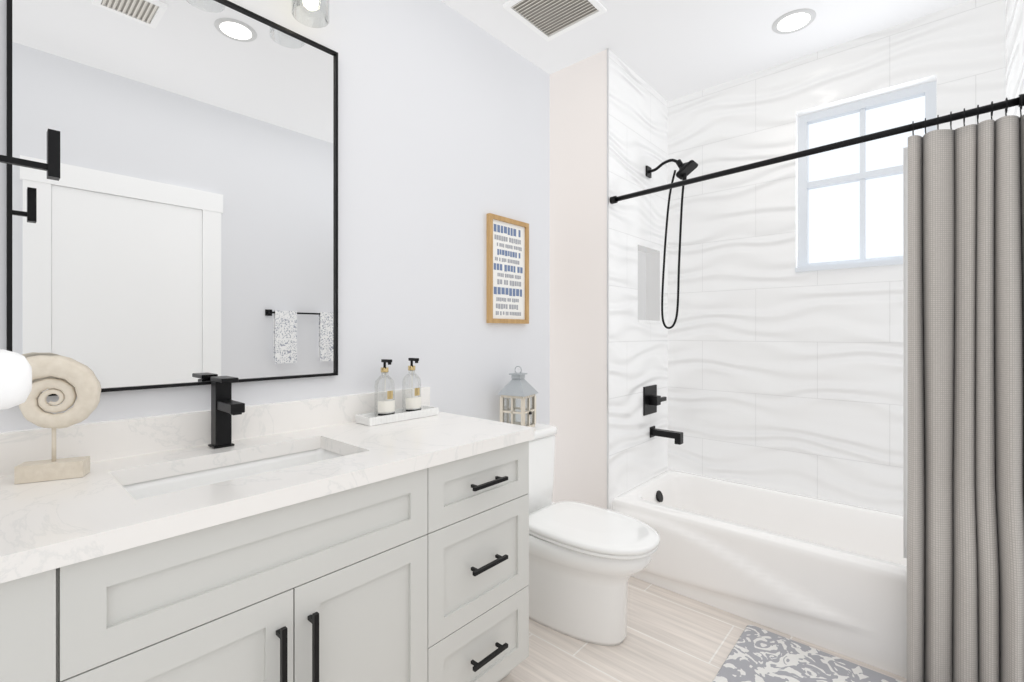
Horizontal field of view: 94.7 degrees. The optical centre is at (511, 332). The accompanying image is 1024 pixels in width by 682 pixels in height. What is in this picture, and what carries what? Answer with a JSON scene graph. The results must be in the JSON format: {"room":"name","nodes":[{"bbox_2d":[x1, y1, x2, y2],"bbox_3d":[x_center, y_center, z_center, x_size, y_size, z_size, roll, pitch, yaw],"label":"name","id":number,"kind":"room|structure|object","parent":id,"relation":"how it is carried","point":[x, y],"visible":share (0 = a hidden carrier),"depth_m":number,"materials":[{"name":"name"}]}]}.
{"room":"bathroom","nodes":[
{"label":"bathroom","id":0,"kind":"room"},
{"bbox_2d":[0,0,549,431],"bbox_3d":[-0.293,-0.120,2.238,0.120,2.740,3.270,0,0,41],"label":"wall","id":1,"kind":"structure","parent":0,"point":[443,129],"depth_m":2.04,"materials":[{"name":"white paint"}]},
{"bbox_2d":[6,0,337,395],"bbox_3d":[-0.917,-0.434,1.423,0.020,1.180,0.828,0,0,41],"label":"mirror","id":2,"kind":"object","parent":1,"relation":"attached to","point":[176,225],"visible":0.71,"depth_m":1.35,"materials":[{"name":"black"}]},
{"bbox_2d":[0,387,429,475],"bbox_3d":[-0.802,0.285,1.553,0.020,0.099,1.329,0,0,41],"label":"backsplash","id":3,"kind":"structure","parent":1,"relation":"attached to","point":[103,440],"depth_m":1.34,"materials":[{"name":"white stone"}]},
{"bbox_2d":[292,0,328,27],"bbox_3d":[-0.857,-1.170,1.388,0.157,0.240,0.636,0,0,41],"label":"sconce","id":4,"kind":"object","parent":1,"relation":"attached to","point":[311,5],"visible":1,"depth_m":1.57,"materials":[{"name":"silver"}]},
{"bbox_2d":[487,213,528,323],"bbox_3d":[-0.017,-0.318,2.442,0.023,0.540,0.304,0,0,41],"label":"picture frame","id":5,"kind":"object","parent":1,"relation":"attached to","point":[507,270],"visible":1,"depth_m":2.44,"materials":[{"name":"brown wood"}]},
{"bbox_2d":[550,49,667,509],"bbox_3d":[0.613,-0.120,2.885,0.384,2.740,0.760,0,0,41],"label":"wall","id":6,"kind":"structure","parent":0,"point":[638,143],"depth_m":2.63,"materials":[{"name":"white paint"}]},
{"bbox_2d":[607,49,608,508],"bbox_3d":[0.503,-0.119,2.477,0.007,2.739,0.007,0,0,41],"label":"trim","id":7,"kind":"structure","parent":6,"relation":"attached to","point":[607,278],"depth_m":2.48,"materials":[{"name":"silver metal"}]},
{"bbox_2d":[643,385,666,415],"bbox_3d":[0.861,0.405,2.837,0.060,0.170,0.200,0,0,41],"label":"shower valve","id":8,"kind":"object","parent":6,"relation":"attached to","point":[652,400],"visible":0.98,"depth_m":2.81,"materials":[{"name":"black metal"}]},
{"bbox_2d":[650,426,682,444],"bbox_3d":[0.920,0.610,2.809,0.184,0.080,0.064,0,0,41],"label":"tub spout","id":9,"kind":"object","parent":6,"relation":"attached to","point":[677,436],"visible":1,"depth_m":2.79,"materials":[{"name":"black metal"}]},
{"bbox_2d":[646,159,697,328],"bbox_3d":[0.924,-0.514,2.734,0.289,0.986,0.088,0,0,41],"label":"shower head","id":10,"kind":"object","parent":6,"relation":"attached to","point":[686,169],"visible":1,"depth_m":2.73},
{"bbox_2d":[609,94,1023,681],"bbox_3d":[1.078,0.231,1.986,1.512,1.999,0.242,0,0,41],"label":"shower curtain","id":11,"kind":"object","parent":6,"relation":"attached to","point":[963,370],"visible":1,"depth_m":1.59,"materials":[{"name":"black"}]},
{"bbox_2d":[500,576,906,681],"bbox_3d":[0.464,1.300,1.570,2.140,0.100,3.270,0,0,41],"label":"floor","id":12,"kind":"structure","parent":0,"point":[671,636],"depth_m":1.87,"materials":[{"name":"tile"}]},
{"bbox_2d":[0,436,534,681],"bbox_3d":[-0.581,0.812,1.355,0.614,0.874,1.324,0,0,41],"label":"bathroom vanity","id":13,"kind":"object","parent":12,"relation":"on","point":[226,538],"depth_m":1.06,"materials":[{"name":"grey paint"}]},
{"bbox_2d":[0,412,534,543],"bbox_3d":[-0.585,0.355,1.362,0.599,0.041,1.329,0,0,41],"label":"countertop","id":14,"kind":"structure","parent":13,"relation":"on","point":[26,510],"depth_m":1.14,"materials":[{"name":"white stone"}]},
{"bbox_2d":[14,355,100,483],"bbox_3d":[-1.052,0.193,1.088,0.163,0.283,0.050,0,0,-26],"label":"shell ornament","id":15,"kind":"object","parent":14,"relation":"on","point":[82,379],"visible":1,"depth_m":1.08,"materials":[{"name":"beige stone"}]},
{"bbox_2d":[208,376,247,447],"bbox_3d":[-0.818,0.232,1.357,0.162,0.205,0.054,0,0,41],"label":"faucet","id":16,"kind":"object","parent":14,"relation":"on","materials":[{"name":"black metal"}]},
{"bbox_2d":[120,444,343,519],"bbox_3d":[-0.688,0.442,1.238,0.330,0.157,0.570,0,0,41],"label":"sink","id":17,"kind":"object","parent":14,"relation":"in","point":[223,469],"depth_m":1.32,"materials":[{"name":"white ceramic"}]},
{"bbox_2d":[355,405,438,425],"bbox_3d":[-0.440,0.320,1.836,0.102,0.029,0.317,0,0,41],"label":"soap tray","id":18,"kind":"object","parent":14,"relation":"on","point":[369,419],"visible":0.98,"depth_m":1.79,"materials":[{"name":"white ceramic"}]},
{"bbox_2d":[375,359,394,416],"bbox_3d":[-0.483,0.213,1.792,0.075,0.224,0.074,0,0,41],"label":"soap bottle","id":19,"kind":"object","parent":18,"relation":"on","point":[384,406],"visible":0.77,"depth_m":1.77,"materials":[{"name":"clear glass"}]},
{"bbox_2d":[402,358,420,411],"bbox_3d":[-0.401,0.213,1.886,0.075,0.224,0.074,0,0,41],"label":"soap bottle","id":20,"kind":"object","parent":18,"relation":"on","point":[412,403],"visible":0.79,"depth_m":1.87,"materials":[{"name":"clear glass"}]},
{"bbox_2d":[520,421,659,645],"bbox_3d":[0.236,0.856,2.091,0.842,0.786,0.430,0,0,41],"label":"toilet","id":21,"kind":"object","parent":12,"relation":"on","point":[586,561],"visible":0.58,"depth_m":1.92,"materials":[{"name":"white ceramic"}]},
{"bbox_2d":[497,366,537,426],"bbox_3d":[0.030,0.316,2.326,0.152,0.302,0.152,0,0,29],"label":"lantern","id":22,"kind":"object","parent":21,"relation":"on","point":[519,387],"visible":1,"depth_m":2.29,"materials":[{"name":"grey wood"}]},
{"bbox_2d":[612,469,906,678],"bbox_3d":[1.321,1.064,2.261,1.508,0.372,0.756,0,0,41],"label":"bathtub","id":23,"kind":"object","parent":12,"relation":"on","point":[829,575],"visible":0.71,"depth_m":2.10,"materials":[{"name":"white ceramic"}]},
{"bbox_2d":[712,625,901,681],"bbox_3d":[1.143,1.243,1.539,0.830,0.012,0.530,0,0,41],"label":"rug","id":24,"kind":"object","parent":12,"relation":"on","point":[757,654],"visible":0.89,"depth_m":1.76,"materials":[{"name":"grey fabric"}]},
{"bbox_2d":[441,0,970,100],"bbox_3d":[0.464,-1.540,1.570,2.140,0.100,3.270,0,0,41],"label":"ceiling","id":25,"kind":"structure","parent":0,"point":[668,50],"depth_m":2.35,"materials":[{"name":"white paint"}]},
{"bbox_2d":[503,0,606,41],"bbox_3d":[0.197,-1.483,2.159,0.340,0.012,0.340,0,0,41],"label":"ceiling vent","id":26,"kind":"object","parent":25,"relation":"in","point":[547,20],"visible":0.98,"depth_m":2.19,"materials":[{"name":"white metal"}]},
{"bbox_2d":[772,8,815,33],"bbox_3d":[1.348,-1.486,2.260,0.184,0.006,0.184,0,0,41],"label":"recessed light","id":27,"kind":"object","parent":25,"relation":"in","point":[793,21],"visible":1,"depth_m":2.25,"materials":[{"name":"grey plastic"}]},
{"bbox_2d":[668,0,1004,514],"bbox_3d":[1.489,-0.120,2.733,1.900,2.740,0.170,0,0,41],"label":"wall","id":28,"kind":"structure","parent":0,"point":[783,376],"depth_m":2.60,"materials":[{"name":"tile"}]},
{"bbox_2d":[795,81,935,271],"bbox_3d":[1.795,-0.764,2.422,0.572,0.871,0.143,0,0,41],"label":"window","id":29,"kind":"structure","parent":28,"relation":"in","point":[834,222],"depth_m":2.48,"materials":[{"name":"white glass"}]},
{"bbox_3d":[-0.577,-0.120,0.389,1.900,2.740,0.120,0,0,41],"label":"wall","id":30,"kind":"structure","parent":0,"visible":0},
{"bbox_2d":[0,349,31,409],"bbox_3d":[-0.333,0.086,0.288,0.100,0.148,0.051,0,0,41],"label":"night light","id":31,"kind":"object","parent":30,"relation":"attached to","point":[15,378],"visible":1,"depth_m":0.27,"materials":[{"name":"white"}]},
{"bbox_2d":[0,129,59,180],"bbox_3d":[-0.978,-0.361,0.917,0.044,0.097,0.142,0,0,41],"label":"robe hook","id":32,"kind":"object","parent":30,"relation":"attached to","point":[51,167],"visible":1,"depth_m":0.95,"materials":[{"name":"black metal"}]},
{"bbox_3d":[1.222,-0.120,0.902,0.120,2.740,3.270,0,0,41],"label":"wall","id":33,"kind":"structure","parent":0,"visible":0},
{"bbox_2d":[1005,0,1023,116],"bbox_3d":[1.891,-0.120,1.759,0.008,2.740,0.760,0,0,41],"label":"tile","id":34,"kind":"structure","parent":33,"relation":"attached to","point":[1014,48],"depth_m":1.83,"materials":[{"name":"white tile"}]}
]}

